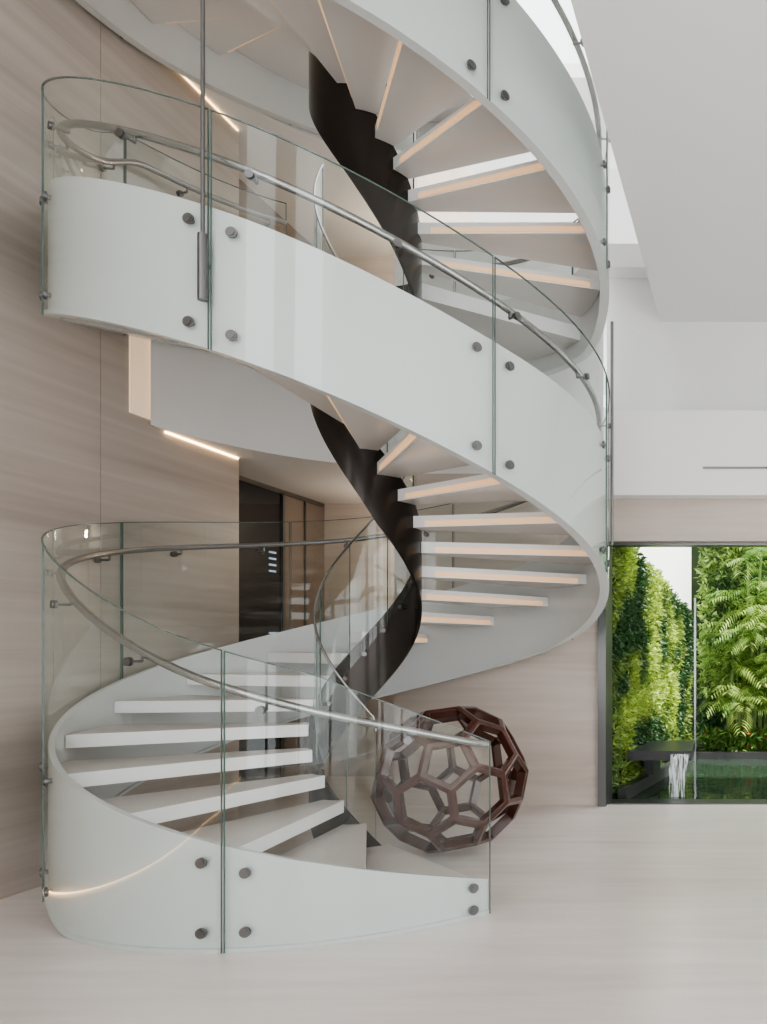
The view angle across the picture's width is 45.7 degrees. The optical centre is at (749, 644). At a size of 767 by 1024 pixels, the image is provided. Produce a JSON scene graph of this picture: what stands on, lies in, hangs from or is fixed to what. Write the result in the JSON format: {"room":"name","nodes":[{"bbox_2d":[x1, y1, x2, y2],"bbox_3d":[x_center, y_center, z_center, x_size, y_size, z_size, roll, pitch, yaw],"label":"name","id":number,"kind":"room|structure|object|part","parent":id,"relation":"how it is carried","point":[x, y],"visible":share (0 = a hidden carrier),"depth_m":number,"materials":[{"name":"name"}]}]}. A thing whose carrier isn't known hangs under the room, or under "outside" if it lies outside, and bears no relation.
{"room":"stair hall","nodes":[
{"label":"stair hall","id":0,"kind":"room"},
{"bbox_2d":[0,0,238,899],"bbox_3d":[-5.029,-3.143,2.027,0.644,9.486,10.054,0,0,0],"label":"wall","id":1,"kind":"structure","parent":0,"point":[73,451],"depth_m":5.37,"materials":[{"name":"wood"}]},
{"bbox_2d":[129,335,150,419],"bbox_3d":[-4.701,-2.122,5.929,0.012,0.713,0.247,0,0,0],"label":"trim","id":2,"kind":"structure","parent":1,"relation":"attached to","point":[139,348],"depth_m":5.90,"materials":[{"name":"beige wood"}]},
{"bbox_2d":[165,76,238,458],"bbox_3d":[-4.700,-1.566,2.516,0.010,6.324,9.031,0,0,0],"label":"led strip","id":3,"kind":"object","parent":1,"relation":"attached to","point":[183,76],"visible":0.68,"depth_m":6.62,"materials":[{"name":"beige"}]},
{"bbox_2d":[151,340,393,503],"bbox_3d":[-4.367,-2.276,7.648,1.623,1.113,3.347,0,0,0],"label":"ceiling","id":4,"kind":"structure","parent":0,"point":[204,397],"depth_m":6.74,"materials":[{"name":"white paint"}]},
{"bbox_2d":[239,179,323,776],"bbox_3d":[-5.265,-3.143,8.188,0.173,9.486,2.267,0,0,0],"label":"wall","id":5,"kind":"structure","parent":0,"point":[294,508],"depth_m":8.77,"materials":[{"name":"brown wood"}]},
{"bbox_2d":[239,477,323,781],"bbox_3d":[-5.164,-0.049,8.185,0.028,3.297,2.158,0,0,0],"label":"door","id":6,"kind":"structure","parent":5,"relation":"in","point":[261,576],"depth_m":8.11,"materials":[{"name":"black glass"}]},
{"bbox_2d":[187,78,393,255],"bbox_3d":[-4.367,-4.975,7.648,1.623,0.488,3.347,0,0,0],"label":"wall","id":7,"kind":"structure","parent":0,"point":[260,150],"depth_m":7.80,"materials":[{"name":"white paint"}]},
{"bbox_2d":[0,776,766,1023],"bbox_3d":[0.201,1.700,3.276,11.105,0.200,12.552,0,0,0],"label":"floor","id":8,"kind":"structure","parent":0,"point":[610,914],"depth_m":3.94,"materials":[{"name":"wood"}]},
{"bbox_2d":[39,0,613,953],"bbox_3d":[-2.877,-2.251,5.740,3.609,7.699,3.636,0,0,0],"label":"spiral staircase","id":9,"kind":"structure","parent":8,"relation":"on","point":[397,91],"depth_m":4.94,"materials":[{"name":"white paint"}]},
{"bbox_3d":[-2.877,-1.597,5.754,3.465,4.439,3.465,0,0,0],"label":"handrail","id":10,"kind":"part","parent":9,"relation":"part of","materials":[{"name":"silver metal"}]},
{"bbox_3d":[-2.877,-1.508,5.754,0.708,4.239,0.707,0,0,0],"label":"handrail","id":11,"kind":"part","parent":9,"relation":"part of","materials":[{"name":"silver metal"}]},
{"bbox_2d":[370,706,528,852],"bbox_3d":[-2.310,1.032,5.938,1.136,1.129,1.132,0,0,0],"label":"sphere","id":12,"kind":"object","parent":8,"relation":"on","point":[476,721],"visible":0.92,"depth_m":5.72,"materials":[{"name":"brown wood"}]},
{"bbox_2d":[324,165,472,775],"bbox_3d":[-4.402,-3.143,9.437,1.899,9.486,0.230,0,0,0],"label":"wall","id":13,"kind":"structure","parent":0,"point":[368,558],"depth_m":9.32,"materials":[{"name":"wood"}]},
{"bbox_2d":[408,167,465,221],"bbox_3d":[-3.504,-3.143,8.602,0.104,9.486,1.438,0,0,0],"label":"wall","id":14,"kind":"structure","parent":0,"point":[426,180],"depth_m":8.57,"materials":[{"name":"paint"}]},
{"bbox_2d":[394,243,603,804],"bbox_3d":[-2.532,-1.250,7.768,2.048,5.701,0.230,0,0,0],"label":"wall","id":15,"kind":"structure","parent":0,"point":[548,700],"depth_m":7.65,"materials":[{"name":"stone"}]},
{"bbox_2d":[610,244,647,277],"bbox_3d":[-1.042,-3.980,7.941,0.932,0.240,0.230,0,0,0],"label":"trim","id":16,"kind":"structure","parent":15,"relation":"attached to","point":[626,260],"depth_m":7.83,"materials":[{"name":"white paint"}]},
{"bbox_2d":[473,120,637,243],"bbox_3d":[-3.078,-5.993,11.623,4.546,3.785,0.230,0,0,0],"label":"wall","id":17,"kind":"structure","parent":0,"point":[622,231],"depth_m":11.51,"materials":[{"name":"white paint"}]},
{"bbox_2d":[563,63,603,119],"bbox_3d":[-3.078,-7.986,4.369,4.546,0.200,14.738,0,0,0],"label":"roof","id":18,"kind":"structure","parent":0,"point":[575,70],"depth_m":10.78,"materials":[{"name":"white paint"}]},
{"bbox_2d":[604,318,606,394],"bbox_3d":[-2.129,-3.928,9.897,2.647,0.346,3.222,0,0,0],"label":"wall","id":19,"kind":"structure","parent":0,"point":[605,326],"depth_m":9.87,"materials":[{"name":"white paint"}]},
{"bbox_2d":[604,408,690,670],"bbox_3d":[-1.382,-0.500,10.093,0.190,4.200,4.066,0,0,10],"label":"wall","id":20,"kind":"structure","parent":0,"point":[675,562],"depth_m":11.13,"materials":[{"name":"white paint"}]},
{"bbox_2d":[612,547,693,798],"bbox_3d":[-1.173,0.181,9.685,0.347,2.994,3.496,0,0,10],"label":"garden","id":21,"kind":"object","parent":20,"relation":"attached to","point":[652,647],"visible":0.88,"depth_m":9.11,"materials":[{"name":"green plant"}]},
{"bbox_3d":[-1.295,0.174,9.704,0.100,2.932,3.333,0,0,10],"label":"planting panel","id":22,"kind":"part","parent":21,"relation":"part of","materials":[{"name":"green plant"}]},
{"bbox_2d":[571,0,766,321],"bbox_3d":[2.463,-3.748,2.528,6.813,0.706,11.056,0,0,0],"label":"ceiling","id":23,"kind":"structure","parent":0,"point":[680,85],"depth_m":5.11,"materials":[{"name":"white paint"}]},
{"bbox_2d":[607,278,766,498],"bbox_3d":[2.123,-2.764,8.171,7.262,2.674,0.230,0,0,0],"label":"wall","id":24,"kind":"structure","parent":0,"point":[658,365],"depth_m":8.06,"materials":[{"name":"white paint"}]},
{"bbox_2d":[614,499,766,541],"bbox_3d":[2.172,-1.254,7.869,7.164,0.421,0.374,0,0,0],"label":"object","id":25,"kind":"structure","parent":24,"relation":"attached to","point":[635,520],"depth_m":7.68,"materials":[{"name":"wood"}]},
{"bbox_2d":[608,759,766,804],"bbox_3d":[1.726,1.775,9.523,6.905,0.250,3.165,0,0,0],"label":"reflecting pool","id":26,"kind":"object","parent":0,"point":[704,778],"visible":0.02,"depth_m":9.19,"materials":[{"name":"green liquid"}]},
{"bbox_2d":[618,741,694,798],"bbox_3d":[-1.023,1.410,9.523,0.757,0.480,2.820,0,0,0],"label":"bench","id":27,"kind":"object","parent":26,"relation":"on","point":[652,752],"visible":0.93,"depth_m":8.66,"materials":[{"name":"grey stone"}]},
{"bbox_2d":[669,754,688,796],"bbox_3d":[-0.777,1.425,8.383,0.218,0.450,0.133,0,0,0],"label":"waterfall","id":28,"kind":"object","parent":26,"relation":"on","point":[672,771],"visible":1,"depth_m":8.36,"materials":[{"name":"white liquid"}]},
{"bbox_2d":[696,752,766,758],"bbox_3d":[2.158,1.630,11.163,6.042,0.140,0.115,0,0,0],"label":"trim","id":29,"kind":"structure","parent":26,"relation":"attached to","point":[699,755],"depth_m":11.11,"materials":[{"name":"grey stone"}]},
{"bbox_2d":[614,410,766,498],"bbox_3d":[2.207,-1.877,7.768,7.095,0.826,0.575,0,0,0],"label":"wall","id":30,"kind":"structure","parent":0,"point":[659,454],"depth_m":7.48,"materials":[{"name":"white paint"}]},
{"bbox_2d":[703,467,766,468],"bbox_3d":[0.921,-1.729,7.473,2.762,0.019,0.014,0,0,0],"label":"trim","id":31,"kind":"structure","parent":30,"relation":"attached to","point":[703,467],"depth_m":7.46,"materials":[{"name":"silver metal"}]},
{"bbox_2d":[691,547,766,737],"bbox_3d":[1.726,-0.550,13.320,6.905,4.700,0.173,0,0,0],"label":"wall","id":32,"kind":"structure","parent":0,"point":[695,586],"depth_m":13.23,"materials":[{"name":"green plant"}]},
{"bbox_2d":[696,738,766,751],"bbox_3d":[1.726,1.750,12.227,6.905,0.300,2.014,0,0,0],"label":"ground","id":33,"kind":"structure","parent":0,"point":[698,741],"depth_m":11.62,"materials":[{"name":"green soil"}]},
{"bbox_2d":[692,547,766,740],"bbox_3d":[0.785,-0.402,12.806,3.510,4.273,0.648,0,0,0],"label":"bamboo plant","id":34,"kind":"object","parent":33,"relation":"on","point":[710,720],"visible":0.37,"depth_m":12.73,"materials":[{"name":"green plant"}]},
{"bbox_2d":[696,642,766,745],"bbox_3d":[-0.150,0.779,11.626,1.457,1.645,1.601,0,0,0],"label":"palm plant","id":35,"kind":"object","parent":33,"relation":"on","point":[704,654],"visible":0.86,"depth_m":11.51,"materials":[{"name":"green plant"}]},
{"bbox_2d":[696,724,766,751],"bbox_3d":[0.842,1.420,11.404,3.316,0.535,0.448,0,0,0],"label":"plants","id":36,"kind":"object","parent":33,"relation":"on","point":[750,741],"visible":0.98,"depth_m":11.35,"materials":[{"name":"green plant"}]},
{"bbox_2d":[696,590,766,730],"bbox_3d":[-0.029,0.332,11.981,1.652,2.540,1.455,0,0,0],"label":"palm plant","id":37,"kind":"object","parent":33,"relation":"on","point":[704,633],"visible":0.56,"depth_m":11.85,"materials":[{"name":"green plant"}]},
{"bbox_2d":[703,591,766,728],"bbox_3d":[0.005,0.367,11.685,1.497,2.470,1.812,0,0,0],"label":"palm plant","id":38,"kind":"object","parent":33,"relation":"on","point":[748,688],"visible":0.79,"depth_m":11.40,"materials":[{"name":"green plant"}]},
{"bbox_2d":[704,589,766,747],"bbox_3d":[0.185,0.333,11.770,1.795,2.537,1.455,0,0,39],"label":"palm plant","id":39,"kind":"object","parent":33,"relation":"on","point":[755,618],"visible":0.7,"depth_m":11.85,"materials":[{"name":"green plant"}]},
{"bbox_2d":[721,547,766,727],"bbox_3d":[0.351,-0.093,11.848,1.518,3.390,1.507,0,0,27],"label":"palm plant","id":40,"kind":"object","parent":33,"relation":"on","point":[747,555],"visible":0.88,"depth_m":11.91,"materials":[{"name":"green plant"}]},
{"bbox_2d":[726,653,766,715],"bbox_3d":[0.626,0.814,11.704,1.581,1.575,1.706,0,0,-37],"label":"palm plant","id":41,"kind":"object","parent":33,"relation":"on","point":[762,654],"visible":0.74,"depth_m":11.37,"materials":[{"name":"green plant"}]},
{"bbox_3d":[5.869,-0.897,2.528,0.230,4.994,11.056,0,0,0],"label":"wall","id":42,"kind":"structure","parent":0,"visible":0},
{"bbox_2d":[598,542,766,806],"bbox_3d":[2.123,0.353,7.762,7.262,2.794,0.357,0,0,0],"label":"window frame","id":43,"kind":"structure","parent":42,"relation":"attached to","point":[605,618],"depth_m":7.74,"materials":[{"name":"silver metal"}]},
{"bbox_2d":[694,598,695,760],"bbox_3d":[-0.785,0.487,10.948,0.030,2.326,0.030,0,0,0],"label":"handle","id":44,"kind":"object","parent":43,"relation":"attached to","point":[694,598],"visible":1,"depth_m":10.93,"materials":[{"name":"silver metal"}]}
]}

